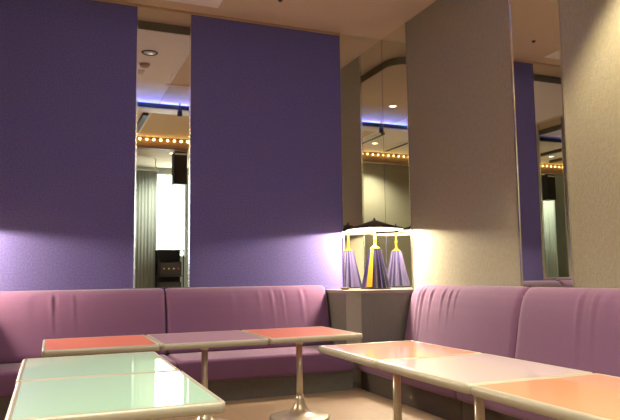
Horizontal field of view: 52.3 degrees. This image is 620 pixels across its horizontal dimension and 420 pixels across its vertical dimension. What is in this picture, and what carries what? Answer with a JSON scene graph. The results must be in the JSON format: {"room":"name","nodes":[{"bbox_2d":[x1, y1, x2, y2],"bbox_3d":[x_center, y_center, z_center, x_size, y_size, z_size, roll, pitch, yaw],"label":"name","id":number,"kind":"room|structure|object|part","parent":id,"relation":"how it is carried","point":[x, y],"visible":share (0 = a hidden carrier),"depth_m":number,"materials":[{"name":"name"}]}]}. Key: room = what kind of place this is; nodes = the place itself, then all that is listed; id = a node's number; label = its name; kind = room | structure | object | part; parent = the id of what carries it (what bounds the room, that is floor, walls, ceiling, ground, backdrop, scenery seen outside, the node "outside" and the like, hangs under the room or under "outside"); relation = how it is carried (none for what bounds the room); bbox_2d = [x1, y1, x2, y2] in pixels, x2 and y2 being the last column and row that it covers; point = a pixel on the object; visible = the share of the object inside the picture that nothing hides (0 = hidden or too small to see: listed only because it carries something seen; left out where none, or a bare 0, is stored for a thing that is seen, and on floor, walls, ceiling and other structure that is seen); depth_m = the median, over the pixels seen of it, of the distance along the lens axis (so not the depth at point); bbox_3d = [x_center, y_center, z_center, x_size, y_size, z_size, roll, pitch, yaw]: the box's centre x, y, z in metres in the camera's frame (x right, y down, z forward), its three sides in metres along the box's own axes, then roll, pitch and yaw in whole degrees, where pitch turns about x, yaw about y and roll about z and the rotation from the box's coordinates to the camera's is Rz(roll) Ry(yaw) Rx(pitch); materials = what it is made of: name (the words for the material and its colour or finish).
{"room":"entertainment venue","nodes":[
{"label":"entertainment venue","id":0,"kind":"room"},
{"bbox_2d":[0,0,386,354],"bbox_3d":[-1.216,-0.127,5.501,4.400,3.325,0.100,2,-6,-22],"label":"wall","id":1,"kind":"structure","parent":0,"point":[266,180],"depth_m":5.46,"materials":[{"name":"purple paint"}]},
{"bbox_2d":[133,6,190,287],"bbox_3d":[-1.272,-0.555,5.462,0.469,2.434,0.012,2,-6,-22],"label":"mirror","id":2,"kind":"object","parent":1,"relation":"attached to","point":[161,255],"visible":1,"depth_m":5.46,"materials":[{"name":"clear glass"}]},
{"bbox_3d":[-1.483,-0.561,5.375,0.012,2.434,0.012,2,-6,-22],"label":"edge trim","id":3,"kind":"part","parent":2,"relation":"part of","materials":[{"name":"white metal"}]},
{"bbox_3d":[-1.060,-0.549,5.548,0.012,2.434,0.012,2,-6,-22],"label":"edge trim","id":4,"kind":"part","parent":2,"relation":"part of","materials":[{"name":"white metal"}]},
{"bbox_2d":[94,0,339,35],"bbox_3d":[-1.432,-1.781,5.524,3.730,0.021,0.013,2,-6,-22],"label":"trim","id":5,"kind":"structure","parent":1,"relation":"attached to","point":[108,1],"depth_m":5.75,"materials":[{"name":"beige"}]},
{"bbox_2d":[339,34,386,288],"bbox_3d":[0.520,-0.491,6.193,0.467,2.500,0.012,2,-6,-22],"label":"mirror","id":6,"kind":"object","parent":1,"relation":"attached to","point":[361,105],"visible":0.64,"depth_m":6.20,"materials":[{"name":"clear glass"}]},
{"bbox_3d":[0.310,-0.497,6.107,0.012,2.500,0.012,2,-6,-22],"label":"edge trim","id":7,"kind":"part","parent":6,"relation":"part of","materials":[{"name":"white metal"}]},
{"bbox_2d":[115,0,435,39],"bbox_3d":[0.298,-2.224,1.944,4.400,0.100,8.200,2,-6,-22],"label":"ceiling","id":8,"kind":"structure","parent":0,"point":[407,9],"depth_m":5.83,"materials":[{"name":"white paint"}]},
{"bbox_3d":[0.367,-2.151,1.770,3.480,0.081,7.640,2,-6,-22],"label":"ceiling","id":9,"kind":"structure","parent":8,"relation":"attached to","visible":0},
{"bbox_2d":[167,0,404,27],"bbox_3d":[0.367,-2.110,1.766,3.480,0.006,7.640,2,-6,-22],"label":"ceiling","id":10,"kind":"structure","parent":9,"relation":"attached to","point":[342,13],"depth_m":5.44,"materials":[{"name":"white paint"}]},
{"bbox_2d":[157,388,446,419],"bbox_3d":[0.340,1.184,1.602,4.400,0.100,8.200,2,-6,-22],"label":"floor","id":11,"kind":"structure","parent":0,"point":[357,403],"depth_m":4.59,"materials":[{"name":"brown carpet"}]},
{"bbox_2d":[0,288,176,419],"bbox_3d":[-1.738,1.042,4.751,1.355,0.862,0.653,2,-6,-22],"label":"sofa","id":12,"kind":"object","parent":11,"relation":"on","point":[27,318],"visible":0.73,"depth_m":4.92,"materials":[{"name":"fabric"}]},
{"bbox_3d":[-1.827,0.898,4.978,1.355,0.527,0.196,2,-6,-22],"label":"backrest","id":13,"kind":"part","parent":12,"relation":"part of","materials":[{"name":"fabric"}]},
{"bbox_3d":[-1.735,1.227,4.732,1.351,0.174,0.652,2,-6,-22],"label":"seat","id":14,"kind":"part","parent":12,"relation":"part of","materials":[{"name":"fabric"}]},
{"bbox_2d":[15,352,179,384],"bbox_3d":[-0.974,0.987,2.852,0.639,0.572,0.730,2,-6,-22],"label":"pedestal table","id":15,"kind":"object","parent":11,"relation":"on","point":[31,369],"visible":0.6,"depth_m":2.82,"materials":[{"name":"green laminate"}]},
{"bbox_2d":[41,335,160,356],"bbox_3d":[-1.283,1.088,3.820,0.639,0.572,0.680,2,-6,-22],"label":"pedestal table","id":16,"kind":"object","parent":11,"relation":"on","point":[127,343],"visible":0.73,"depth_m":3.65,"materials":[{"name":"red laminate"}]},
{"bbox_2d":[4,371,225,419],"bbox_3d":[-0.692,0.916,2.179,0.639,0.572,0.730,2,-6,-22],"label":"pedestal table","id":17,"kind":"object","parent":11,"relation":"on","point":[166,394],"visible":1,"depth_m":2.06,"materials":[{"name":"green laminate"}]},
{"bbox_2d":[146,330,268,419],"bbox_3d":[-0.680,1.105,4.066,0.659,0.572,0.680,2,-6,-22],"label":"pedestal table","id":18,"kind":"object","parent":11,"relation":"on","point":[204,341],"visible":0.79,"depth_m":3.99,"materials":[{"name":"purple laminate"}]},
{"bbox_3d":[-0.683,0.839,4.093,0.659,0.037,0.680,2,-6,-22],"label":"edge trim","id":19,"kind":"part","parent":18,"relation":"part of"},
{"bbox_2d":[164,285,353,400],"bbox_3d":[-0.428,1.079,5.287,1.470,0.862,0.653,2,-6,-22],"label":"sofa","id":20,"kind":"object","parent":11,"relation":"on","point":[269,370],"visible":0.84,"depth_m":5.25,"materials":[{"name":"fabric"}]},
{"bbox_3d":[-0.517,0.935,5.514,1.470,0.527,0.196,2,-6,-22],"label":"backrest","id":21,"kind":"part","parent":20,"relation":"part of","materials":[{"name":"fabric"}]},
{"bbox_3d":[-0.426,1.265,5.268,1.466,0.174,0.652,2,-6,-22],"label":"seat","id":22,"kind":"part","parent":20,"relation":"part of","materials":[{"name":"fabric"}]},
{"bbox_2d":[241,326,362,419],"bbox_3d":[-0.072,1.123,4.315,0.650,0.572,0.680,2,-6,-22],"label":"pedestal table","id":23,"kind":"object","parent":11,"relation":"on","point":[297,335],"visible":0.92,"depth_m":4.25,"materials":[{"name":"red laminate"}]},
{"bbox_3d":[-0.075,0.856,4.342,0.650,0.037,0.680,2,-6,-22],"label":"edge trim","id":24,"kind":"part","parent":23,"relation":"part of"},
{"bbox_2d":[325,288,413,387],"bbox_3d":[0.555,1.132,5.724,0.682,0.819,0.582,2,-6,-22],"label":"base cabinet","id":25,"kind":"object","parent":11,"relation":"on","point":[381,315],"visible":0.56,"depth_m":5.47,"materials":[{"name":"grey wood"}]},
{"bbox_3d":[0.379,1.091,5.399,0.139,0.742,0.009,-3,-6,23],"label":"corner post","id":26,"kind":"part","parent":25,"relation":"part of","materials":[{"name":"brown wood"}]},
{"bbox_2d":[346,218,402,289],"bbox_3d":[0.601,0.398,5.826,0.528,0.660,0.528,2,-6,-22],"label":"table lamp","id":27,"kind":"object","parent":25,"relation":"on","point":[375,276],"visible":1,"depth_m":5.74,"materials":[{"name":"purple fabric"},{"name":"yellow fabric"},{"name":"dark metal"}]},
{"bbox_3d":[0.553,0.523,5.736,0.055,0.349,0.089,-4,-7,32],"label":"gold panel","id":28,"kind":"part","parent":27,"relation":"part of","materials":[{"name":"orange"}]},
{"bbox_3d":[0.599,0.232,5.843,0.100,0.250,0.100,2,-6,-22],"label":"stem","id":29,"kind":"part","parent":27,"relation":"part of","materials":[{"name":"gold metal"}]},
{"bbox_3d":[0.598,0.140,5.852,0.528,0.089,0.528,2,-6,-22],"label":"lamp shade","id":30,"kind":"part","parent":27,"relation":"part of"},
{"bbox_2d":[319,340,481,419],"bbox_3d":[0.453,1.011,3.267,0.604,0.572,0.682,2,-6,-22],"label":"pedestal table","id":31,"kind":"object","parent":11,"relation":"on","point":[368,354],"visible":0.68,"depth_m":3.25,"materials":[{"name":"orange laminate"}]},
{"bbox_3d":[0.449,0.745,3.294,0.604,0.037,0.682,2,-6,-22],"label":"edge trim","id":32,"kind":"part","parent":31,"relation":"part of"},
{"bbox_2d":[357,284,529,419],"bbox_3d":[0.949,1.014,4.808,0.653,0.862,1.415,2,-6,-22],"label":"sofa","id":33,"kind":"object","parent":11,"relation":"on","point":[482,319],"visible":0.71,"depth_m":4.67,"materials":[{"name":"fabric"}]},
{"bbox_3d":[0.951,1.200,4.789,0.652,0.174,1.411,2,-6,-22],"label":"seat","id":34,"kind":"part","parent":33,"relation":"part of","materials":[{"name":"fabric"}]},
{"bbox_3d":[1.159,0.854,4.911,0.196,0.527,1.415,2,-6,-22],"label":"backrest","id":35,"kind":"part","parent":33,"relation":"part of","materials":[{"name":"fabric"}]},
{"bbox_2d":[378,353,592,419],"bbox_3d":[0.713,0.944,2.636,0.604,0.572,0.683,2,-6,-22],"label":"pedestal table","id":36,"kind":"object","parent":11,"relation":"on","point":[458,373],"visible":0.79,"depth_m":2.60,"materials":[{"name":"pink laminate"}]},
{"bbox_3d":[0.709,0.678,2.663,0.604,0.037,0.683,2,-6,-22],"label":"edge trim","id":37,"kind":"part","parent":36,"relation":"part of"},
{"bbox_2d":[457,287,619,419],"bbox_3d":[1.552,0.860,3.344,0.653,0.862,1.760,2,-6,-22],"label":"sofa","id":38,"kind":"object","parent":11,"relation":"on","point":[573,328],"visible":0.71,"depth_m":3.78,"materials":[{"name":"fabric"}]},
{"bbox_3d":[1.554,1.045,3.325,0.652,0.174,1.756,2,-6,-22],"label":"seat","id":39,"kind":"part","parent":38,"relation":"part of","materials":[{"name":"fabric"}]},
{"bbox_3d":[1.761,0.700,3.447,0.196,0.527,1.760,2,-6,-22],"label":"backrest","id":40,"kind":"part","parent":38,"relation":"part of","materials":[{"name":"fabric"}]},
{"bbox_2d":[471,373,619,419],"bbox_3d":[0.972,0.878,2.005,0.604,0.572,0.683,2,-6,-22],"label":"pedestal table","id":41,"kind":"object","parent":11,"relation":"on","point":[595,396],"visible":1,"depth_m":2.05,"materials":[{"name":"orange laminate"}]},
{"bbox_2d":[402,0,619,288],"bbox_3d":[2.308,-0.463,2.587,0.100,3.325,8.000,2,-6,-22],"label":"wall","id":42,"kind":"structure","parent":0,"point":[465,231],"depth_m":4.78,"materials":[{"name":"beige paint"}]},
{"bbox_2d":[381,22,413,288],"bbox_3d":[0.829,-0.509,6.060,0.012,2.500,0.479,2,-6,-22],"label":"mirror","id":43,"kind":"object","parent":42,"relation":"attached to","point":[398,210],"visible":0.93,"depth_m":6.04,"materials":[{"name":"clear glass"}]},
{"bbox_3d":[0.918,-0.531,5.845,0.012,2.500,0.012,2,-6,-22],"label":"edge trim","id":44,"kind":"part","parent":43,"relation":"part of","materials":[{"name":"white metal"}]},
{"bbox_2d":[508,0,574,286],"bbox_3d":[1.553,-0.717,4.304,0.012,2.455,0.479,2,-6,-22],"label":"mirror","id":45,"kind":"object","parent":42,"relation":"attached to","point":[539,116],"visible":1,"depth_m":4.27,"materials":[{"name":"clear glass"}]},
{"bbox_3d":[1.464,-0.694,4.519,0.012,2.455,0.012,2,-6,-22],"label":"edge trim","id":46,"kind":"part","parent":45,"relation":"part of","materials":[{"name":"white metal"}]},
{"bbox_3d":[1.641,-0.739,4.089,0.012,2.455,0.012,2,-6,-22],"label":"edge trim","id":47,"kind":"part","parent":45,"relation":"part of","materials":[{"name":"white metal"}]}
]}

